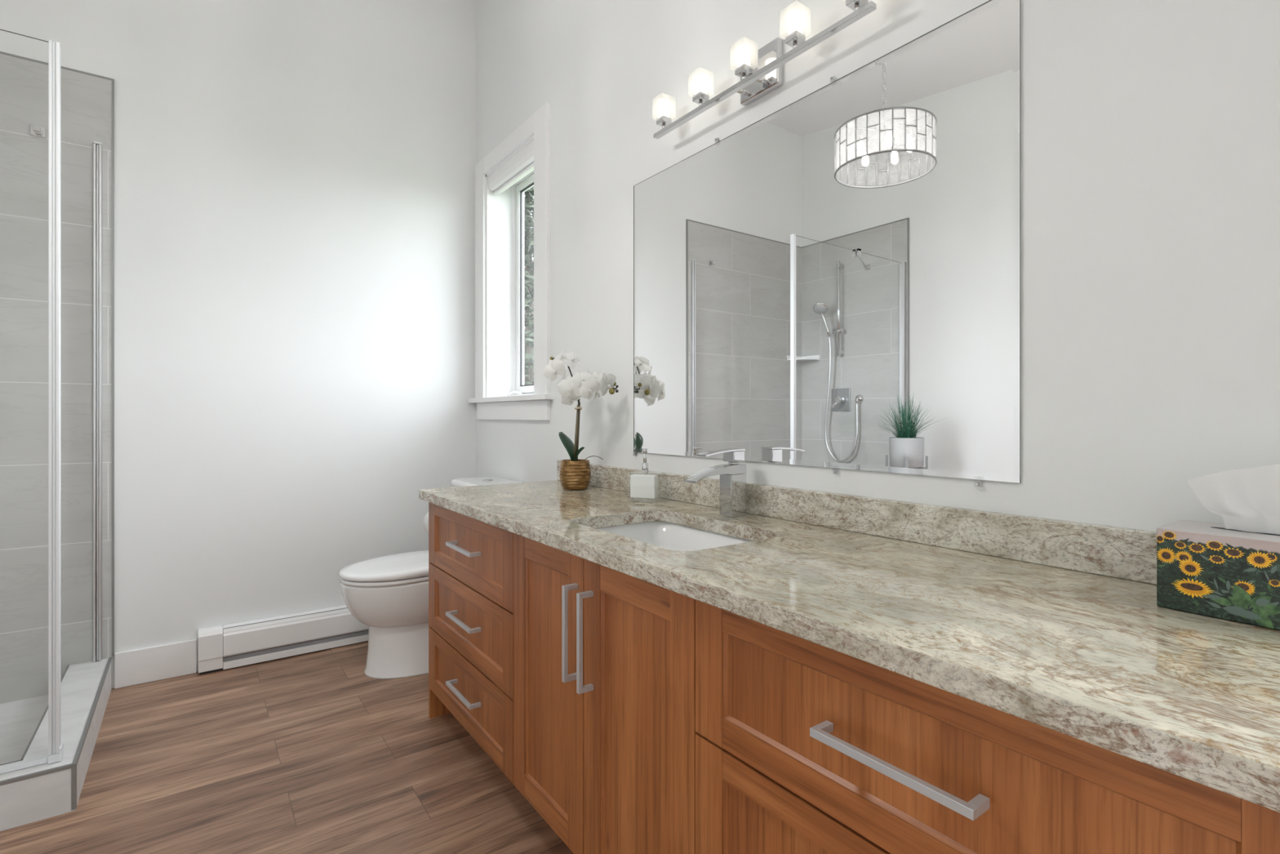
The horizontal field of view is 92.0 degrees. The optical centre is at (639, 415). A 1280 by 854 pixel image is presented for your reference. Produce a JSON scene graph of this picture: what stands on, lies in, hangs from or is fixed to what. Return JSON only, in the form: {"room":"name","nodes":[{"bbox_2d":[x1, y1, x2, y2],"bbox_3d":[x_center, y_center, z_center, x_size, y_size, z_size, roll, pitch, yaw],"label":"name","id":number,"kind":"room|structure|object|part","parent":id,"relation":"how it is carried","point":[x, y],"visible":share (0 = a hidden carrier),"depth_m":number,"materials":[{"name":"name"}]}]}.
{"room":"bathroom","nodes":[
{"label":"bathroom","id":0,"kind":"room"},
{"bbox_2d":[0,0,475,703],"bbox_3d":[-1.980,-0.700,2.656,3.048,3.600,0.111,0,0,-36],"label":"wall","id":1,"kind":"structure","parent":0,"point":[295,180],"depth_m":2.73,"materials":[{"name":"paint"}]},
{"bbox_2d":[30,124,45,137],"bbox_3d":[-2.287,-1.085,2.344,0.043,0.041,0.034,0,0,-36],"label":"wall bracket","id":2,"kind":"object","parent":1,"relation":"attached to","point":[36,131],"visible":1,"depth_m":2.35,"materials":[{"name":"silver metal"}]},
{"bbox_2d":[0,51,114,656],"bbox_3d":[-2.612,-0.194,2.136,1.215,2.324,0.012,0,0,-36],"label":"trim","id":3,"kind":"structure","parent":1,"relation":"attached to","point":[1,52],"depth_m":2.48,"materials":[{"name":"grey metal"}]},
{"bbox_2d":[93,141,102,662],"bbox_3d":[-2.150,-0.056,2.450,0.026,2.056,0.022,0,0,-36],"label":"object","id":4,"kind":"object","parent":1,"relation":"attached to","point":[97,146],"visible":1,"depth_m":2.44,"materials":[{"name":"silver metal"}]},
{"bbox_2d":[114,639,196,688],"bbox_3d":[-2.010,1.029,2.571,0.269,0.142,0.014,0,0,-36],"label":"baseboard","id":5,"kind":"structure","parent":1,"relation":"attached to","point":[151,664],"depth_m":2.56,"materials":[{"name":"white paint"}]},
{"bbox_2d":[198,604,368,674],"bbox_3d":[-1.428,1.006,2.958,1.118,0.187,0.065,0,0,-36],"label":"baseboard heater","id":6,"kind":"object","parent":1,"relation":"attached to","point":[234,645],"visible":0.72,"depth_m":2.78,"materials":[{"name":"white metal"}]},
{"bbox_2d":[222,629,368,662],"bbox_3d":[-1.388,1.054,2.977,1.030,0.020,0.023,0,0,-36],"label":"grille","id":7,"kind":"object","parent":6,"relation":"attached to","point":[332,639],"depth_m":2.82,"materials":[{"name":"grey metal"}]},
{"bbox_3d":[-1.394,1.079,2.987,1.030,0.030,0.058,0,0,-36],"label":"panel","id":8,"kind":"part","parent":6,"relation":"part of","materials":[{"name":"white metal"}]},
{"bbox_2d":[0,640,573,853],"bbox_3d":[-0.283,1.150,0.311,3.048,0.100,5.900,0,0,-36],"label":"floor","id":9,"kind":"structure","parent":0,"point":[310,753],"depth_m":1.87,"materials":[{"name":"brown wood"}]},
{"bbox_2d":[0,657,111,831],"bbox_3d":[-2.331,1.035,1.752,1.197,0.130,0.942,0,0,-36],"label":"shower tray","id":10,"kind":"object","parent":9,"relation":"on","point":[31,794],"visible":0.9,"depth_m":1.90,"materials":[{"name":"grey stone"}]},
{"bbox_2d":[0,28,63,773],"bbox_3d":[-2.188,-0.064,1.525,1.160,2.069,0.317,0,0,-36],"label":"shower door frame","id":11,"kind":"structure","parent":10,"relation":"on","point":[55,751],"depth_m":1.73,"materials":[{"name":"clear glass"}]},
{"bbox_3d":[-2.110,-0.046,1.408,1.118,2.008,0.006,0,0,-36],"label":"glass panel","id":12,"kind":"part","parent":11,"relation":"part of","materials":[{"name":"grey"}]},
{"bbox_3d":[-2.415,0.975,1.762,1.070,0.008,0.823,0,0,-36],"label":"trim","id":13,"kind":"part","parent":10,"relation":"part of","materials":[{"name":"grey metal"}]},
{"bbox_2d":[338,476,519,679],"bbox_3d":[-0.946,0.702,2.794,0.754,0.796,0.400,0,0,-36],"label":"toilet","id":14,"kind":"object","parent":9,"relation":"on","point":[388,594],"visible":0.58,"depth_m":2.60,"materials":[{"name":"white ceramic"}]},
{"bbox_3d":[-1.050,0.653,2.719,0.497,0.043,0.390,0,0,-36],"label":"lid","id":15,"kind":"part","parent":14,"relation":"part of","materials":[{"name":"white ceramic"}]},
{"bbox_3d":[-1.050,0.686,2.719,0.490,0.018,0.382,0,0,-36],"label":"seat","id":16,"kind":"part","parent":14,"relation":"part of","materials":[{"name":"white ceramic"}]},
{"bbox_3d":[-0.985,0.794,2.765,0.647,0.196,0.380,0,0,-36],"label":"bowl","id":17,"kind":"part","parent":14,"relation":"part of","materials":[{"name":"white ceramic"}]},
{"bbox_3d":[-0.732,0.329,2.949,0.224,0.038,0.400,0,0,-36],"label":"tank lid","id":18,"kind":"part","parent":14,"relation":"part of","materials":[{"name":"white ceramic"}]},
{"bbox_2d":[428,502,513,783],"bbox_3d":[-0.345,0.701,2.111,0.592,0.798,0.736,0,0,-36],"label":"base cabinet","id":19,"kind":"object","parent":9,"relation":"on","point":[471,560],"visible":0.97,"depth_m":1.90,"materials":[{"name":"brown wood"}]},
{"bbox_3d":[-0.541,0.701,2.413,0.555,0.798,0.016,0,0,-36],"label":"panel","id":20,"kind":"part","parent":19,"relation":"part of","materials":[{"name":"brown wood"}]},
{"bbox_3d":[-0.549,0.862,1.918,0.036,0.011,0.212,0,0,-36],"label":"handle","id":21,"kind":"part","parent":19,"relation":"part of","materials":[{"name":"silver metal"}]},
{"bbox_3d":[-0.549,0.638,1.918,0.036,0.011,0.212,0,0,-36],"label":"handle","id":22,"kind":"part","parent":19,"relation":"part of","materials":[{"name":"silver metal"}]},
{"bbox_3d":[-0.549,0.412,1.918,0.036,0.011,0.212,0,0,-36],"label":"handle","id":23,"kind":"part","parent":19,"relation":"part of","materials":[{"name":"silver metal"}]},
{"bbox_3d":[-0.547,0.879,1.962,0.019,0.221,0.728,0,0,-36],"label":"drawer","id":24,"kind":"part","parent":19,"relation":"part of","materials":[{"name":"brown wood"}]},
{"bbox_3d":[-0.547,0.650,1.962,0.019,0.228,0.728,0,0,-36],"label":"drawer","id":25,"kind":"part","parent":19,"relation":"part of","materials":[{"name":"brown wood"}]},
{"bbox_3d":[-0.547,0.418,1.962,0.019,0.226,0.728,0,0,-36],"label":"drawer","id":26,"kind":"part","parent":19,"relation":"part of","materials":[{"name":"brown wood"}]},
{"bbox_3d":[-0.744,0.398,2.343,0.044,0.044,0.124,0,0,-36],"label":"toilet roll holder","id":27,"kind":"object","parent":19,"relation":"attached to","visible":0},
{"bbox_2d":[422,511,428,533],"bbox_3d":[-0.749,0.410,2.344,0.113,0.113,0.100,0,0,-36],"label":"toilet roll","id":28,"kind":"object","parent":27,"relation":"hanging from","point":[425,522],"visible":0.03,"depth_m":2.33,"materials":[{"name":"white paper"}]},
{"bbox_2d":[513,533,697,853],"bbox_3d":[0.088,0.701,1.512,0.592,0.798,0.740,0,0,-36],"label":"base cabinet","id":29,"kind":"object","parent":9,"relation":"on","point":[604,657],"visible":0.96,"depth_m":1.31,"materials":[{"name":"brown wood"}]},
{"bbox_3d":[-0.224,0.647,1.516,0.019,0.686,0.366,0,0,-36],"label":"door","id":30,"kind":"part","parent":29,"relation":"part of","materials":[{"name":"brown wood"}]},
{"bbox_3d":[-0.154,0.481,1.372,0.036,0.212,0.011,0,0,-36],"label":"handle","id":31,"kind":"part","parent":29,"relation":"part of","materials":[{"name":"silver metal"}]},
{"bbox_3d":[-0.117,0.483,1.320,0.036,0.212,0.011,0,0,-36],"label":"handle","id":32,"kind":"part","parent":29,"relation":"part of","materials":[{"name":"silver metal"}]},
{"bbox_3d":[-0.007,0.647,1.216,0.019,0.686,0.369,0,0,-36],"label":"door","id":33,"kind":"part","parent":29,"relation":"part of","materials":[{"name":"brown wood"}]},
{"bbox_2d":[695,599,1279,853],"bbox_3d":[0.526,0.701,0.907,0.592,0.798,0.754,0,0,-36],"label":"base cabinet","id":34,"kind":"object","parent":9,"relation":"on","point":[803,746],"visible":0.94,"depth_m":0.77,"materials":[{"name":"brown wood"}]},
{"bbox_3d":[0.322,0.656,0.762,0.019,0.221,0.746,0,0,-36],"label":"drawer","id":35,"kind":"part","parent":34,"relation":"part of","materials":[{"name":"brown wood"}]},
{"bbox_2d":[418,480,1279,812],"bbox_3d":[0.101,0.284,1.500,0.590,0.034,2.265,0,0,-36],"label":"countertop","id":36,"kind":"structure","parent":34,"relation":"on","point":[1094,659],"depth_m":0.82,"materials":[{"name":"beige stone"}]},
{"bbox_2d":[542,350,618,490],"bbox_3d":[-0.232,0.014,2.201,0.303,0.505,0.182,0,0,43],"label":"orchid","id":37,"kind":"object","parent":36,"relation":"on","point":[575,473],"visible":1,"depth_m":2.19,"materials":[{"name":"white plant"}]},
{"bbox_3d":[-0.301,-0.162,2.195,0.086,0.077,0.019,0,0,20],"label":"flower","id":38,"kind":"part","parent":37,"relation":"part of","materials":[{"name":"white plant"}]},
{"bbox_3d":[-0.289,-0.202,2.233,0.028,0.073,0.090,0,0,-26],"label":"flower","id":39,"kind":"part","parent":37,"relation":"part of","materials":[{"name":"white plant"}]},
{"bbox_3d":[-0.253,-0.129,2.192,0.023,0.069,0.081,0,0,-26],"label":"flower","id":40,"kind":"part","parent":37,"relation":"part of","materials":[{"name":"white plant"}]},
{"bbox_3d":[-0.240,-0.101,2.134,0.093,0.077,0.015,0,0,1],"label":"flower","id":41,"kind":"part","parent":37,"relation":"part of","materials":[{"name":"white plant"}]},
{"bbox_3d":[-0.247,-0.199,2.215,0.080,0.065,0.052,0,0,-36],"label":"flower","id":42,"kind":"part","parent":37,"relation":"part of","materials":[{"name":"white plant"}]},
{"bbox_3d":[-0.243,-0.061,2.162,0.063,0.047,0.043,0,0,32],"label":"flower","id":43,"kind":"part","parent":37,"relation":"part of","materials":[{"name":"white plant"}]},
{"bbox_3d":[-0.235,0.214,2.250,0.115,0.106,0.115,0,0,-36],"label":"pot","id":44,"kind":"part","parent":37,"relation":"part of","materials":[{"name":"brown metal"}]},
{"bbox_3d":[-0.205,-0.123,2.142,0.076,0.060,0.038,0,0,-36],"label":"flower","id":45,"kind":"part","parent":37,"relation":"part of","materials":[{"name":"white plant"}]},
{"bbox_3d":[-0.216,-0.128,2.218,0.283,0.177,0.060,0,0,27],"label":"flower stem","id":46,"kind":"part","parent":37,"relation":"part of","materials":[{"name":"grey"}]},
{"bbox_3d":[-0.170,-0.090,2.109,0.071,0.069,0.025,0,0,8],"label":"flower","id":47,"kind":"part","parent":37,"relation":"part of","materials":[{"name":"white plant"}]},
{"bbox_3d":[-0.150,-0.120,2.148,0.091,0.074,0.020,0,0,-19],"label":"flower","id":48,"kind":"part","parent":37,"relation":"part of","materials":[{"name":"white plant"}]},
{"bbox_3d":[-0.155,-0.080,2.165,0.025,0.078,0.086,0,0,1],"label":"flower","id":49,"kind":"part","parent":37,"relation":"part of","materials":[{"name":"white plant"}]},
{"bbox_3d":[-0.112,-0.108,2.134,0.018,0.080,0.088,0,0,39],"label":"flower","id":50,"kind":"part","parent":37,"relation":"part of","materials":[{"name":"white plant"}]},
{"bbox_2d":[629,448,661,502],"bbox_3d":[0.017,0.184,1.935,0.095,0.165,0.060,0,0,22],"label":"soap dispenser","id":51,"kind":"object","parent":36,"relation":"on","point":[642,486],"visible":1,"depth_m":1.92,"materials":[{"name":"white ceramic"}]},
{"bbox_2d":[629,471,661,502],"bbox_3d":[0.017,0.222,1.935,0.095,0.089,0.060,0,0,22],"label":"bottle","id":52,"kind":"object","parent":51,"relation":"attached to","point":[642,486],"depth_m":1.91,"materials":[{"name":"white ceramic"}]},
{"bbox_2d":[595,521,752,551],"bbox_3d":[0.072,0.373,1.492,0.358,0.142,0.518,0,0,-36],"label":"sink","id":53,"kind":"object","parent":36,"relation":"in","point":[667,535],"visible":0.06,"depth_m":1.71,"materials":[{"name":"white ceramic"}]},
{"bbox_2d":[684,448,746,517],"bbox_3d":[0.201,0.177,1.622,0.178,0.178,0.045,0,0,-36],"label":"faucet","id":54,"kind":"object","parent":36,"relation":"on","point":[733,473],"visible":1,"depth_m":1.64,"materials":[{"name":"silver metal"}]},
{"bbox_3d":[0.201,0.150,1.622,0.178,0.040,0.045,0,0,-36],"label":"spout","id":55,"kind":"part","parent":54,"relation":"part of","materials":[{"name":"silver metal"}]},
{"bbox_3d":[0.215,0.096,1.632,0.140,0.016,0.041,0,0,-36],"label":"lever","id":56,"kind":"part","parent":54,"relation":"part of","materials":[{"name":"silver metal"}]},
{"bbox_3d":[0.253,0.108,1.660,0.041,0.028,0.041,0,0,-36],"label":"handle","id":57,"kind":"part","parent":54,"relation":"part of","materials":[{"name":"silver metal"}]},
{"bbox_2d":[1156,520,1279,630],"bbox_3d":[0.839,0.211,0.806,0.121,0.110,0.230,0,0,-36],"label":"tissue box","id":58,"kind":"object","parent":36,"relation":"on","point":[1204,568],"visible":1,"depth_m":0.81,"materials":[{"name":"multicoloured cardboard"}]},
{"bbox_2d":[1186,463,1279,534],"bbox_3d":[0.834,0.107,0.808,0.026,0.108,0.180,0,0,-38],"label":"tissue","id":59,"kind":"object","parent":58,"relation":"on","point":[1246,500],"visible":0.98,"depth_m":0.83,"materials":[{"name":"paper"}]},
{"bbox_3d":[0.302,0.418,0.743,0.036,0.011,0.212,0,0,-36],"label":"handle","id":60,"kind":"part","parent":34,"relation":"part of","materials":[{"name":"silver metal"}]},
{"bbox_2d":[475,0,1279,531],"bbox_3d":[0.825,-0.700,1.175,0.200,3.600,5.600,0,0,-36],"label":"wall","id":61,"kind":"structure","parent":0,"point":[1150,129],"depth_m":1.10,"materials":[{"name":"paint"}]},
{"bbox_2d":[468,102,554,420],"bbox_3d":[-0.571,-0.668,3.060,0.240,1.374,0.901,0,0,-36],"label":"window","id":62,"kind":"structure","parent":61,"relation":"in","point":[493,213],"depth_m":3.26,"materials":[{"name":"white paint"}]},
{"bbox_2d":[488,139,533,195],"bbox_3d":[-0.604,-1.217,3.042,0.075,0.098,0.561,0,0,-36],"label":"window blind","id":63,"kind":"object","parent":62,"relation":"attached to","point":[522,163],"visible":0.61,"depth_m":3.03,"materials":[{"name":"white fabric"}]},
{"bbox_3d":[-0.599,-1.176,3.046,0.028,0.016,0.555,0,0,-36],"label":"rail","id":64,"kind":"part","parent":63,"relation":"part of","materials":[{"name":"white plastic"}]},
{"bbox_3d":[-0.591,-0.083,3.046,0.190,0.025,0.901,0,0,-36],"label":"sill","id":65,"kind":"part","parent":62,"relation":"part of","materials":[{"name":"white paint"}]},
{"bbox_3d":[-0.645,-0.114,3.248,0.050,0.036,0.152,0,0,-36],"label":"crank handle","id":66,"kind":"part","parent":62,"relation":"part of","materials":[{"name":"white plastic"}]},
{"bbox_3d":[-0.497,-0.677,3.120,0.050,1.165,0.571,0,0,-36],"label":"frame","id":67,"kind":"part","parent":62,"relation":"part of","materials":[{"name":"white plastic"}]},
{"bbox_3d":[-0.498,-0.677,3.119,0.034,1.115,0.521,0,0,-36],"label":"sash","id":68,"kind":"part","parent":62,"relation":"part of","materials":[{"name":"white plastic"}]},
{"bbox_2d":[652,0,876,138],"bbox_3d":[0.296,-0.929,1.649,0.102,0.122,0.770,0,0,-36],"label":"vanity light","id":69,"kind":"object","parent":61,"relation":"attached to","point":[760,73],"visible":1,"depth_m":1.62,"materials":[{"name":"chrome"},{"name":"frosted white glass"}]},
{"bbox_3d":[0.075,-0.947,1.912,0.033,0.054,0.033,0,0,-36],"label":"bulb","id":70,"kind":"part","parent":69,"relation":"part of","materials":[{"name":"white glass"}]},
{"bbox_3d":[0.176,-0.947,1.773,0.033,0.054,0.033,0,0,-36],"label":"bulb","id":71,"kind":"part","parent":69,"relation":"part of","materials":[{"name":"white glass"}]},
{"bbox_3d":[0.281,-0.882,1.681,0.048,0.016,0.012,0,0,-36],"label":"arm","id":72,"kind":"part","parent":69,"relation":"part of","materials":[{"name":"silver metal"}]},
{"bbox_3d":[0.276,-0.895,1.635,0.011,0.018,0.011,0,0,-36],"label":"stem","id":73,"kind":"part","parent":69,"relation":"part of","materials":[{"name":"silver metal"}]},
{"bbox_3d":[0.276,-0.947,1.635,0.033,0.054,0.033,0,0,-36],"label":"bulb","id":74,"kind":"part","parent":69,"relation":"part of","materials":[{"name":"white glass"}]},
{"bbox_3d":[0.328,-0.929,1.672,0.022,0.122,0.140,0,0,-36],"label":"mounting plate","id":75,"kind":"part","parent":69,"relation":"part of","materials":[{"name":"silver metal"}]},
{"bbox_3d":[0.322,-0.882,1.625,0.048,0.016,0.012,0,0,-36],"label":"arm","id":76,"kind":"part","parent":69,"relation":"part of","materials":[{"name":"silver metal"}]},
{"bbox_3d":[0.377,-0.895,1.496,0.011,0.018,0.011,0,0,-36],"label":"stem","id":77,"kind":"part","parent":69,"relation":"part of","materials":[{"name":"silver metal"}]},
{"bbox_3d":[0.377,-0.947,1.496,0.033,0.054,0.033,0,0,-36],"label":"bulb","id":78,"kind":"part","parent":69,"relation":"part of","materials":[{"name":"white glass"}]},
{"bbox_3d":[0.477,-0.895,1.357,0.011,0.018,0.011,0,0,-36],"label":"stem","id":79,"kind":"part","parent":69,"relation":"part of","materials":[{"name":"silver metal"}]},
{"bbox_2d":[633,0,1020,483],"bbox_3d":[0.345,-0.340,1.660,0.005,0.931,1.248,0,0,-36],"label":"mirror","id":80,"kind":"object","parent":61,"relation":"attached to","point":[833,279],"visible":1,"depth_m":1.44,"materials":[{"name":"clear glass"}]},
{"bbox_2d":[557,460,1156,584],"bbox_3d":[0.330,0.226,1.665,0.025,0.081,2.265,0,0,-36],"label":"backsplash","id":81,"kind":"structure","parent":61,"relation":"attached to","point":[1122,553],"depth_m":1.24,"materials":[{"name":"beige stone"}]},
{"label":"outside","id":82,"kind":"structure","parent":0,"visible":0},
{"bbox_3d":[9.598,1.550,23.331,39.600,0.100,60.000,0,0,-36],"label":"ground","id":83,"kind":"structure","parent":82,"visible":0},
{"bbox_2d":[524,186,533,385],"bbox_3d":[-2.254,-2.287,12.940,2.697,7.579,2.856,0,0,-36],"label":"tree","id":84,"kind":"object","parent":83,"relation":"on","point":[529,193],"visible":0.08,"depth_m":12.67,"materials":[{"name":"green plant"}]}
]}

